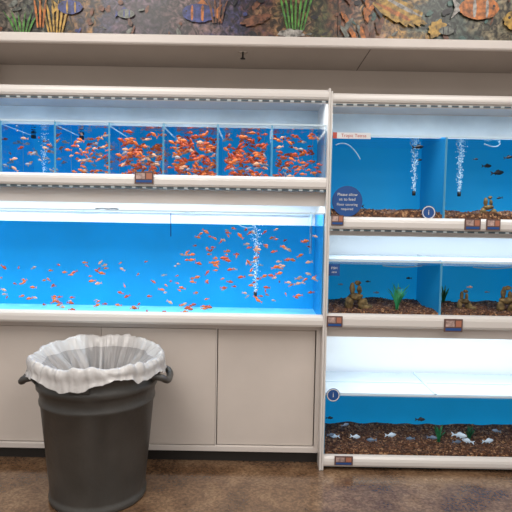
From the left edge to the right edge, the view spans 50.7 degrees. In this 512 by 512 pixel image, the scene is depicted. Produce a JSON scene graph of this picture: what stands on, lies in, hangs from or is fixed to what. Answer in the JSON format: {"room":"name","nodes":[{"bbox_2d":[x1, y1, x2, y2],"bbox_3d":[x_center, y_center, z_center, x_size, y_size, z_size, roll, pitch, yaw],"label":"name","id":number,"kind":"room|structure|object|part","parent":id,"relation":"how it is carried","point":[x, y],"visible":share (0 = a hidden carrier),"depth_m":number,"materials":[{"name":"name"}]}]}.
{"room":"pet store","nodes":[
{"label":"pet store","id":0,"kind":"room"},
{"bbox_2d":[0,456,511,511],"bbox_3d":[-0.024,1.369,0.412,9.000,0.050,6.800,1,4,0],"label":"floor","id":1,"kind":"structure","parent":0,"point":[172,485],"depth_m":2.77,"materials":[{"name":"concrete"}]},
{"bbox_2d":[18,365,172,511],"bbox_3d":[-0.774,0.840,2.667,0.627,0.680,0.613,4,5,37],"label":"trash can","id":2,"kind":"object","parent":1,"relation":"on","point":[96,439],"visible":0.65,"depth_m":2.46,"materials":[{"name":"plastic"}]},
{"bbox_3d":[-1.091,0.579,2.611,0.091,0.067,0.204,0,4,-8],"label":"handle","id":3,"kind":"part","parent":2,"relation":"part of","materials":[{"name":"plastic"}]},
{"bbox_2d":[25,334,166,393],"bbox_3d":[-0.778,0.770,2.667,0.683,0.660,0.690,1,4,0],"label":"trash bag","id":4,"kind":"object","parent":2,"relation":"on","point":[79,363],"visible":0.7,"depth_m":2.71,"materials":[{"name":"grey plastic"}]},
{"bbox_3d":[-0.458,0.586,2.665,0.094,0.067,0.204,1,4,0],"label":"handle","id":5,"kind":"part","parent":2,"relation":"part of","materials":[{"name":"plastic"}]},
{"bbox_2d":[0,84,330,469],"bbox_3d":[-1.093,0.108,3.153,2.941,2.065,0.505,1,4,0],"label":"display cabinet","id":6,"kind":"object","parent":1,"relation":"on","point":[243,386],"visible":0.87,"depth_m":3.01,"materials":[{"name":"white plastic"}]},
{"bbox_2d":[0,125,32,171],"bbox_3d":[-1.511,-0.580,3.102,0.288,0.335,0.428,1,4,0],"label":"fish tank","id":7,"kind":"object","parent":6,"relation":"on","point":[11,134],"visible":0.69,"depth_m":3.31,"materials":[{"name":"blue glass"}]},
{"bbox_2d":[2,138,21,168],"bbox_3d":[-1.509,-0.595,3.109,0.262,0.254,0.364,1,4,0],"label":"school","id":8,"kind":"object","parent":7,"relation":"in","point":[19,141],"visible":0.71,"depth_m":3.19,"materials":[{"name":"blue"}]},
{"bbox_2d":[0,119,80,172],"bbox_3d":[-1.221,-0.575,3.102,0.288,0.335,0.428,1,4,0],"label":"fish tank","id":9,"kind":"object","parent":6,"relation":"on","point":[45,132],"visible":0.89,"depth_m":3.30,"materials":[{"name":"blue glass"}]},
{"bbox_2d":[9,129,68,172],"bbox_3d":[-1.224,-0.592,3.116,0.266,0.248,0.331,1,4,0],"label":"school","id":10,"kind":"object","parent":9,"relation":"in","point":[34,152],"visible":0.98,"depth_m":3.10,"materials":[{"name":"orange"}]},
{"bbox_3d":[-1.221,-0.577,3.313,0.288,0.311,0.006,1,4,0],"label":"panel","id":11,"kind":"part","parent":9,"relation":"part of","materials":[{"name":"glass"}]},
{"bbox_3d":[-1.287,0.714,3.029,0.845,0.657,0.014,1,4,0],"label":"door","id":12,"kind":"part","parent":6,"relation":"part of","materials":[{"name":"laminate"}]},
{"bbox_2d":[55,120,127,173],"bbox_3d":[-0.931,-0.570,3.102,0.288,0.335,0.428,1,4,0],"label":"fish tank","id":13,"kind":"object","parent":6,"relation":"on","point":[91,131],"visible":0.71,"depth_m":3.30,"materials":[{"name":"blue"}]},
{"bbox_2d":[65,132,121,173],"bbox_3d":[-0.930,-0.589,3.103,0.268,0.250,0.386,1,4,0],"label":"school","id":14,"kind":"object","parent":13,"relation":"in","point":[100,154],"visible":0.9,"depth_m":3.04,"materials":[{"name":"orange"}]},
{"bbox_3d":[-0.931,-0.572,3.313,0.288,0.311,0.006,1,4,0],"label":"panel","id":15,"kind":"part","parent":13,"relation":"part of","materials":[{"name":"glass"}]},
{"bbox_2d":[109,121,174,174],"bbox_3d":[-0.641,-0.565,3.102,0.288,0.335,0.428,1,4,0],"label":"fish tank","id":16,"kind":"object","parent":6,"relation":"on","point":[138,131],"visible":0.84,"depth_m":3.30,"materials":[{"name":"blue glass"}]},
{"bbox_2d":[116,129,170,174],"bbox_3d":[-0.641,-0.571,3.096,0.278,0.262,0.378,1,4,0],"label":"school","id":17,"kind":"object","parent":16,"relation":"in","point":[138,151],"visible":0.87,"depth_m":3.07,"materials":[{"name":"orange"}]},
{"bbox_3d":[-0.641,-0.567,3.313,0.288,0.311,0.006,1,4,0],"label":"panel","id":18,"kind":"part","parent":16,"relation":"part of","materials":[{"name":"glass"}]},
{"bbox_2d":[135,172,153,183],"bbox_3d":[-0.593,-0.415,2.860,0.100,0.062,0.007,1,4,0],"label":"price tag","id":19,"kind":"object","parent":6,"relation":"attached to","point":[140,177],"visible":1,"depth_m":2.86,"materials":[{"name":"brown"}]},
{"bbox_2d":[0,186,316,191],"bbox_3d":[-1.085,-0.396,3.129,2.917,0.019,0.455,1,4,0],"label":"shelf","id":20,"kind":"object","parent":6,"relation":"attached to","point":[22,188],"depth_m":2.92,"materials":[{"name":"white metal"}]},
{"bbox_3d":[-1.111,1.107,3.077,2.917,0.080,0.010,1,4,0],"label":"kick plate","id":21,"kind":"part","parent":6,"relation":"part of","materials":[{"name":"black rubber"}]},
{"bbox_3d":[-0.544,0.727,3.024,0.636,0.657,0.024,1,4,0],"label":"door","id":22,"kind":"part","parent":6,"relation":"part of","materials":[{"name":"laminate"}]},
{"bbox_3d":[-1.110,1.064,3.045,2.917,0.030,0.032,1,4,0],"label":"cabinet rail","id":23,"kind":"part","parent":6,"relation":"part of","materials":[{"name":"beige laminate"}]},
{"bbox_3d":[-1.098,0.371,2.999,2.917,0.029,0.032,1,4,0],"label":"cabinet rail","id":24,"kind":"part","parent":6,"relation":"part of","materials":[{"name":"beige laminate"}]},
{"bbox_3d":[-1.097,0.328,2.932,2.917,0.065,0.035,1,4,0],"label":"shelf rail","id":25,"kind":"part","parent":6,"relation":"part of","materials":[{"name":"white plastic"}]},
{"bbox_2d":[0,207,323,314],"bbox_3d":[-1.092,0.021,3.142,2.911,0.608,0.428,1,4,0],"label":"fish tank","id":26,"kind":"object","parent":6,"relation":"on","point":[26,244],"visible":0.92,"depth_m":3.35,"materials":[{"name":"blue"}]},
{"bbox_2d":[0,227,317,311],"bbox_3d":[-1.075,0.065,3.147,2.847,0.506,0.376,1,4,0],"label":"school","id":27,"kind":"object","parent":26,"relation":"in","point":[256,249],"visible":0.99,"depth_m":3.11,"materials":[{"name":"orange"}]},
{"bbox_3d":[-1.085,-0.412,2.883,2.917,0.066,0.035,1,4,0],"label":"shelf rail","id":28,"kind":"part","parent":6,"relation":"part of","materials":[{"name":"white plastic"}]},
{"bbox_3d":[-1.076,-0.875,2.852,2.917,0.057,0.035,1,4,0],"label":"rail","id":29,"kind":"part","parent":6,"relation":"part of","materials":[{"name":"white plastic"}]},
{"bbox_2d":[163,122,217,175],"bbox_3d":[-0.351,-0.560,3.102,0.288,0.335,0.428,1,4,0],"label":"fish tank","id":30,"kind":"object","parent":6,"relation":"on","point":[182,131],"visible":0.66,"depth_m":3.17,"materials":[{"name":"blue"}]},
{"bbox_2d":[167,131,217,175],"bbox_3d":[-0.350,-0.566,3.100,0.278,0.271,0.384,1,4,0],"label":"school","id":31,"kind":"object","parent":30,"relation":"in","point":[181,166],"visible":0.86,"depth_m":3.03,"materials":[{"name":"orange"}]},
{"bbox_3d":[-0.351,-0.562,3.313,0.288,0.311,0.006,1,4,0],"label":"panel","id":32,"kind":"part","parent":30,"relation":"part of","materials":[{"name":"glass"}]},
{"bbox_2d":[217,123,271,176],"bbox_3d":[-0.061,-0.554,3.102,0.288,0.335,0.428,1,4,0],"label":"fish tank","id":33,"kind":"object","parent":6,"relation":"on","point":[221,165],"visible":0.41,"depth_m":3.25,"materials":[{"name":"blue"}]},
{"bbox_2d":[222,131,268,176],"bbox_3d":[-0.059,-0.567,3.098,0.275,0.263,0.394,1,4,0],"label":"school","id":34,"kind":"object","parent":33,"relation":"in","point":[238,156],"visible":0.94,"depth_m":3.03,"materials":[{"name":"orange"}]},
{"bbox_3d":[-0.061,-0.557,3.313,0.288,0.311,0.006,1,4,0],"label":"panel","id":35,"kind":"part","parent":33,"relation":"part of","materials":[{"name":"glass"}]},
{"bbox_3d":[0.055,0.737,3.029,0.541,0.657,0.014,1,4,0],"label":"door","id":36,"kind":"part","parent":6,"relation":"part of","materials":[{"name":"laminate"}]},
{"bbox_2d":[270,124,325,177],"bbox_3d":[0.229,-0.549,3.102,0.288,0.335,0.428,1,4,0],"label":"fish tank","id":37,"kind":"object","parent":6,"relation":"on","point":[302,133],"visible":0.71,"depth_m":3.30,"materials":[{"name":"blue"}]},
{"bbox_3d":[0.229,-0.552,3.313,0.288,0.311,0.006,1,4,0],"label":"panel","id":38,"kind":"part","parent":37,"relation":"part of","materials":[{"name":"glass"}]},
{"bbox_2d":[273,133,322,176],"bbox_3d":[0.226,-0.560,3.099,0.274,0.259,0.388,1,4,0],"label":"school","id":39,"kind":"object","parent":37,"relation":"in","point":[287,163],"visible":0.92,"depth_m":3.04,"materials":[{"name":"orange"}]},
{"bbox_3d":[0.371,0.133,3.153,0.012,2.065,0.505,1,4,0],"label":"panel","id":40,"kind":"part","parent":6,"relation":"part of","materials":[{"name":"white plastic"}]},
{"bbox_2d":[321,91,511,469],"bbox_3d":[1.313,0.157,3.153,1.872,2.050,0.505,1,4,0],"label":"shelving unit","id":41,"kind":"object","parent":1,"relation":"on","point":[386,343],"visible":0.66,"depth_m":3.32,"materials":[{"name":"white plastic"}]},
{"bbox_3d":[0.383,0.141,3.153,0.011,2.050,0.505,1,4,0],"label":"panel","id":42,"kind":"part","parent":41,"relation":"part of","materials":[{"name":"white plastic"}]},
{"bbox_2d":[327,316,342,326],"bbox_3d":[0.424,0.353,2.910,0.085,0.060,0.007,1,4,0],"label":"price tag","id":43,"kind":"object","parent":41,"relation":"attached to","point":[332,321],"visible":1,"depth_m":2.91,"materials":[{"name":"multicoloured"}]},
{"bbox_2d":[331,215,343,224],"bbox_3d":[0.433,-0.190,2.874,0.065,0.055,0.007,1,4,0],"label":"price tag","id":44,"kind":"object","parent":41,"relation":"attached to","point":[335,219],"visible":1,"depth_m":2.87,"materials":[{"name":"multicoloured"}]},
{"bbox_2d":[334,456,352,464],"bbox_3d":[0.480,1.123,2.961,0.100,0.050,0.007,1,4,0],"label":"price tag","id":45,"kind":"object","parent":41,"relation":"attached to","point":[338,460],"visible":1,"depth_m":2.96,"materials":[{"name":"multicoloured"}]},
{"bbox_2d":[327,254,441,314],"bbox_3d":[0.697,0.178,3.150,0.612,0.357,0.428,1,4,0],"label":"fish tank","id":46,"kind":"object","parent":41,"relation":"on","point":[422,296],"visible":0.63,"depth_m":3.26,"materials":[{"name":"blue"}]},
{"bbox_2d":[329,264,339,275],"bbox_3d":[0.424,0.075,2.927,0.059,0.063,0.006,1,4,0],"label":"label","id":47,"kind":"object","parent":46,"relation":"attached to","point":[334,269],"visible":1,"depth_m":2.92,"materials":[{"name":"blue"}]},
{"bbox_2d":[344,280,372,308],"bbox_3d":[0.583,0.227,3.059,0.160,0.177,0.068,2,4,8],"label":"ornament","id":48,"kind":"object","parent":46,"relation":"in","point":[362,303],"visible":0.91,"depth_m":3.05,"materials":[{"name":"brown stone"}]},
{"bbox_3d":[0.697,0.181,3.362,0.612,0.323,0.006,1,4,0],"label":"panel","id":49,"kind":"part","parent":46,"relation":"part of","materials":[{"name":"glass"}]},
{"bbox_3d":[0.700,0.009,3.137,0.604,0.005,0.420,1,4,0],"label":"lid","id":50,"kind":"part","parent":46,"relation":"part of","materials":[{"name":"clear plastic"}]},
{"bbox_2d":[387,283,409,309],"bbox_3d":[0.793,0.229,3.044,0.125,0.148,0.110,3,4,26],"label":"plant","id":51,"kind":"object","parent":46,"relation":"on","point":[397,296],"visible":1,"depth_m":3.04,"materials":[{"name":"green plant"}]},
{"bbox_2d":[330,134,446,217],"bbox_3d":[0.707,-0.418,3.110,0.612,0.488,0.428,1,4,0],"label":"fish tank","id":52,"kind":"object","parent":41,"relation":"on","point":[388,177],"visible":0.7,"depth_m":3.31,"materials":[{"name":"blue"}]},
{"bbox_2d":[332,186,361,215],"bbox_3d":[0.490,-0.294,2.902,0.164,0.164,0.001,1,4,0],"label":"decal","id":53,"kind":"object","parent":52,"relation":"attached to","point":[347,200],"visible":0.99,"depth_m":2.90,"materials":[{"name":"blue plastic"}]},
{"bbox_2d":[333,132,370,138],"bbox_3d":[0.510,-0.641,2.879,0.202,0.032,0.006,1,4,0],"label":"label","id":54,"kind":"object","parent":52,"relation":"attached to","point":[336,135],"visible":1,"depth_m":2.88,"materials":[{"name":"white paper"}]},
{"bbox_3d":[0.708,-0.424,3.321,0.612,0.473,0.006,1,4,0],"label":"panel","id":55,"kind":"part","parent":52,"relation":"part of","materials":[{"name":"glass"}]},
{"bbox_2d":[412,144,423,148],"bbox_3d":[0.900,-0.608,3.006,0.067,0.030,0.017,1,4,0],"label":"fish","id":56,"kind":"object","parent":52,"relation":"in","point":[418,146],"visible":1,"depth_m":3.00},
{"bbox_2d":[422,205,435,217],"bbox_3d":[0.929,-0.234,2.905,0.076,0.076,0.001,1,4,0],"label":"round sticker","id":57,"kind":"object","parent":52,"relation":"attached to","point":[428,211],"visible":1,"depth_m":2.91,"materials":[{"name":"blue"}]},
{"bbox_3d":[1.296,1.145,2.984,1.849,0.060,0.035,1,4,0],"label":"shelf rail","id":58,"kind":"part","parent":41,"relation":"part of","materials":[{"name":"white plastic"}]},
{"bbox_3d":[1.295,1.183,3.019,1.849,0.020,0.010,1,4,0],"label":"kick plate","id":59,"kind":"part","parent":41,"relation":"part of","materials":[{"name":"black rubber"}]},
{"bbox_2d":[324,371,511,456],"bbox_3d":[1.298,0.948,3.201,1.840,0.399,0.428,1,4,0],"label":"fish tank","id":60,"kind":"object","parent":41,"relation":"on","point":[374,405],"visible":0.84,"depth_m":3.28,"materials":[{"name":"blue"}]},
{"bbox_2d":[326,388,339,401],"bbox_3d":[0.425,0.765,2.970,0.076,0.076,0.001,1,4,0],"label":"round sticker","id":61,"kind":"object","parent":60,"relation":"attached to","point":[333,394],"visible":1,"depth_m":2.97,"materials":[{"name":"blue paper"}]},
{"bbox_2d":[366,437,376,441],"bbox_3d":[0.662,1.051,3.088,0.061,0.025,0.015,3,4,23],"label":"grey cichlid","id":62,"kind":"object","parent":60,"relation":"on","point":[370,439],"visible":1,"depth_m":3.09,"materials":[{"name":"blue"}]},
{"bbox_3d":[0.688,0.747,3.186,0.606,0.005,0.420,1,4,0],"label":"lid","id":63,"kind":"part","parent":60,"relation":"part of","materials":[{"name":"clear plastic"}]},
{"bbox_2d":[385,432,395,436],"bbox_3d":[0.772,1.026,3.103,0.070,0.029,0.019,1,4,0],"label":"white cichlid","id":64,"kind":"object","parent":60,"relation":"in","point":[391,434],"visible":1,"depth_m":3.10,"materials":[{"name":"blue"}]},
{"bbox_3d":[1.298,0.948,3.412,1.840,0.372,0.006,1,4,0],"label":"panel","id":65,"kind":"part","parent":60,"relation":"part of","materials":[{"name":"glass"}]},
{"bbox_2d":[434,424,443,441],"bbox_3d":[1.067,1.037,3.163,0.077,0.104,0.084,1,4,0],"label":"plant","id":66,"kind":"object","parent":60,"relation":"on","point":[438,432],"visible":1,"depth_m":3.16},
{"bbox_2d":[451,432,466,437],"bbox_3d":[1.151,1.016,3.065,0.086,0.038,0.022,2,4,19],"label":"white cichlid","id":67,"kind":"object","parent":60,"relation":"in","point":[459,434],"visible":1,"depth_m":3.06,"materials":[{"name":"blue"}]},
{"bbox_3d":[1.302,0.758,3.186,0.606,0.005,0.420,1,4,0],"label":"lid","id":68,"kind":"part","parent":60,"relation":"part of","materials":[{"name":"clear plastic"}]},
{"bbox_2d":[462,438,474,443],"bbox_3d":[1.203,1.049,3.060,0.072,0.036,0.018,3,4,24],"label":"white cichlid","id":69,"kind":"object","parent":60,"relation":"in","point":[467,440],"visible":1,"depth_m":3.06,"materials":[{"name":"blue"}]},
{"bbox_2d":[464,426,474,438],"bbox_3d":[1.269,1.047,3.193,0.059,0.087,0.059,-2,5,-34],"label":"plant","id":70,"kind":"object","parent":60,"relation":"on","point":[469,433],"visible":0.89,"depth_m":3.19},
{"bbox_2d":[482,438,492,443],"bbox_3d":[1.331,1.061,3.106,0.076,0.033,0.020,1,4,0],"label":"white cichlid","id":71,"kind":"object","parent":60,"relation":"on","point":[488,440],"visible":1,"depth_m":3.10,"materials":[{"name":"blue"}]},
{"bbox_3d":[1.309,0.364,2.932,1.849,0.074,0.035,1,4,0],"label":"shelf rail","id":72,"kind":"part","parent":41,"relation":"part of","materials":[{"name":"white plastic"}]},
{"bbox_3d":[1.319,-0.163,2.897,1.849,0.067,0.035,1,4,0],"label":"shelf rail","id":73,"kind":"part","parent":41,"relation":"part of","materials":[{"name":"white plastic"}]},
{"bbox_3d":[1.330,-0.820,2.853,1.849,0.051,0.035,1,4,0],"label":"rail","id":74,"kind":"part","parent":41,"relation":"part of","materials":[{"name":"white plastic"}]},
{"bbox_2d":[444,319,462,331],"bbox_3d":[1.064,0.374,2.911,0.100,0.070,0.007,1,4,0],"label":"price tag","id":75,"kind":"object","parent":41,"relation":"attached to","point":[450,325],"visible":1,"depth_m":2.91,"materials":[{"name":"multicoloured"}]},
{"bbox_2d":[426,256,511,315],"bbox_3d":[1.311,0.189,3.150,0.612,0.357,0.428,1,4,0],"label":"fish tank","id":76,"kind":"object","parent":41,"relation":"on","point":[491,274],"visible":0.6,"depth_m":3.35,"materials":[{"name":"blue"}]},
{"bbox_2d":[441,285,448,302],"bbox_3d":[1.125,0.233,3.239,0.060,0.118,0.048,2,4,21],"label":"plant","id":77,"kind":"object","parent":76,"relation":"on","point":[443,294],"visible":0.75,"depth_m":3.24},
{"bbox_2d":[456,290,475,309],"bbox_3d":[1.204,0.255,3.087,0.112,0.127,0.053,1,4,0],"label":"ornament","id":78,"kind":"object","parent":76,"relation":"on","point":[461,300],"visible":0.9,"depth_m":3.08,"materials":[{"name":"brown stone"}]},
{"bbox_3d":[1.314,0.019,3.137,0.604,0.005,0.420,1,4,0],"label":"lid","id":79,"kind":"part","parent":76,"relation":"part of","materials":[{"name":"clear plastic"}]},
{"bbox_3d":[1.311,0.192,3.362,0.612,0.323,0.006,1,4,0],"label":"panel","id":80,"kind":"part","parent":76,"relation":"part of","materials":[{"name":"glass"}]},
{"bbox_2d":[496,286,511,310],"bbox_3d":[1.427,0.251,3.036,0.143,0.167,0.063,1,4,0],"label":"ornament","id":81,"kind":"object","parent":76,"relation":"in","point":[508,300],"visible":0.95,"depth_m":3.03,"materials":[{"name":"brown stone"}]},
{"bbox_2d":[464,219,480,229],"bbox_3d":[1.153,-0.168,2.874,0.085,0.060,0.007,1,4,0],"label":"price tag","id":82,"kind":"object","parent":41,"relation":"attached to","point":[470,224],"visible":1,"depth_m":2.87,"materials":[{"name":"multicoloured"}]},
{"bbox_2d":[443,136,511,219],"bbox_3d":[1.321,-0.407,3.110,0.612,0.488,0.428,1,4,0],"label":"fish tank","id":83,"kind":"object","parent":41,"relation":"on","point":[467,183],"visible":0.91,"depth_m":3.31,"materials":[{"name":"blue"}]},
{"bbox_2d":[480,196,496,212],"bbox_3d":[1.312,-0.273,3.025,0.110,0.126,0.048,2,4,11],"label":"ornament","id":84,"kind":"object","parent":83,"relation":"on","point":[485,202],"visible":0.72,"depth_m":3.02,"materials":[{"name":"beige stone"}]},
{"bbox_2d":[490,170,503,174],"bbox_3d":[1.417,-0.490,3.177,0.083,0.038,0.021,1,4,0],"label":"fish","id":85,"kind":"object","parent":83,"relation":"in","point":[498,172],"visible":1,"depth_m":3.17},
{"bbox_2d":[486,219,500,230],"bbox_3d":[1.263,-0.166,2.874,0.075,0.060,0.007,1,4,0],"label":"price tag","id":86,"kind":"object","parent":41,"relation":"attached to","point":[491,224],"visible":1,"depth_m":2.87,"materials":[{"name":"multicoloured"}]},
{"bbox_2d":[0,64,511,116],"bbox_3d":[0.010,-0.571,3.440,9.000,3.420,0.100,1,4,0],"label":"wall","id":87,"kind":"structure","parent":0,"point":[339,81],"depth_m":3.35,"materials":[{"name":"paint"}]},
{"bbox_2d":[0,16,511,72],"bbox_3d":[0.030,-1.696,3.085,9.000,1.109,0.453,1,4,0],"label":"soffit","id":88,"kind":"structure","parent":0,"point":[16,48],"depth_m":3.02,"materials":[{"name":"paint"}]},
{"bbox_2d":[238,51,247,59],"bbox_3d":[-0.073,-1.120,3.022,0.056,0.038,0.056,1,4,0],"label":"sprinkler","id":89,"kind":"object","parent":88,"relation":"attached to","point":[239,52],"visible":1,"depth_m":3.02,"materials":[{"name":"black metal"}]},
{"bbox_2d":[0,0,511,40],"bbox_3d":[0.028,-1.600,2.882,5.400,0.893,0.024,1,4,0],"label":"mural","id":90,"kind":"object","parent":88,"relation":"on","point":[393,19],"visible":1,"depth_m":2.90},
{"bbox_3d":[-1.114,-1.634,2.889,3.116,0.866,0.008,1,4,0],"label":"panel","id":91,"kind":"part","parent":90,"relation":"part of","materials":[{"name":"multicoloured paint"}]},
{"bbox_3d":[1.587,-1.587,2.889,2.281,0.866,0.008,1,4,0],"label":"panel","id":92,"kind":"part","parent":90,"relation":"part of","materials":[{"name":"multicoloured paint"}]}
]}

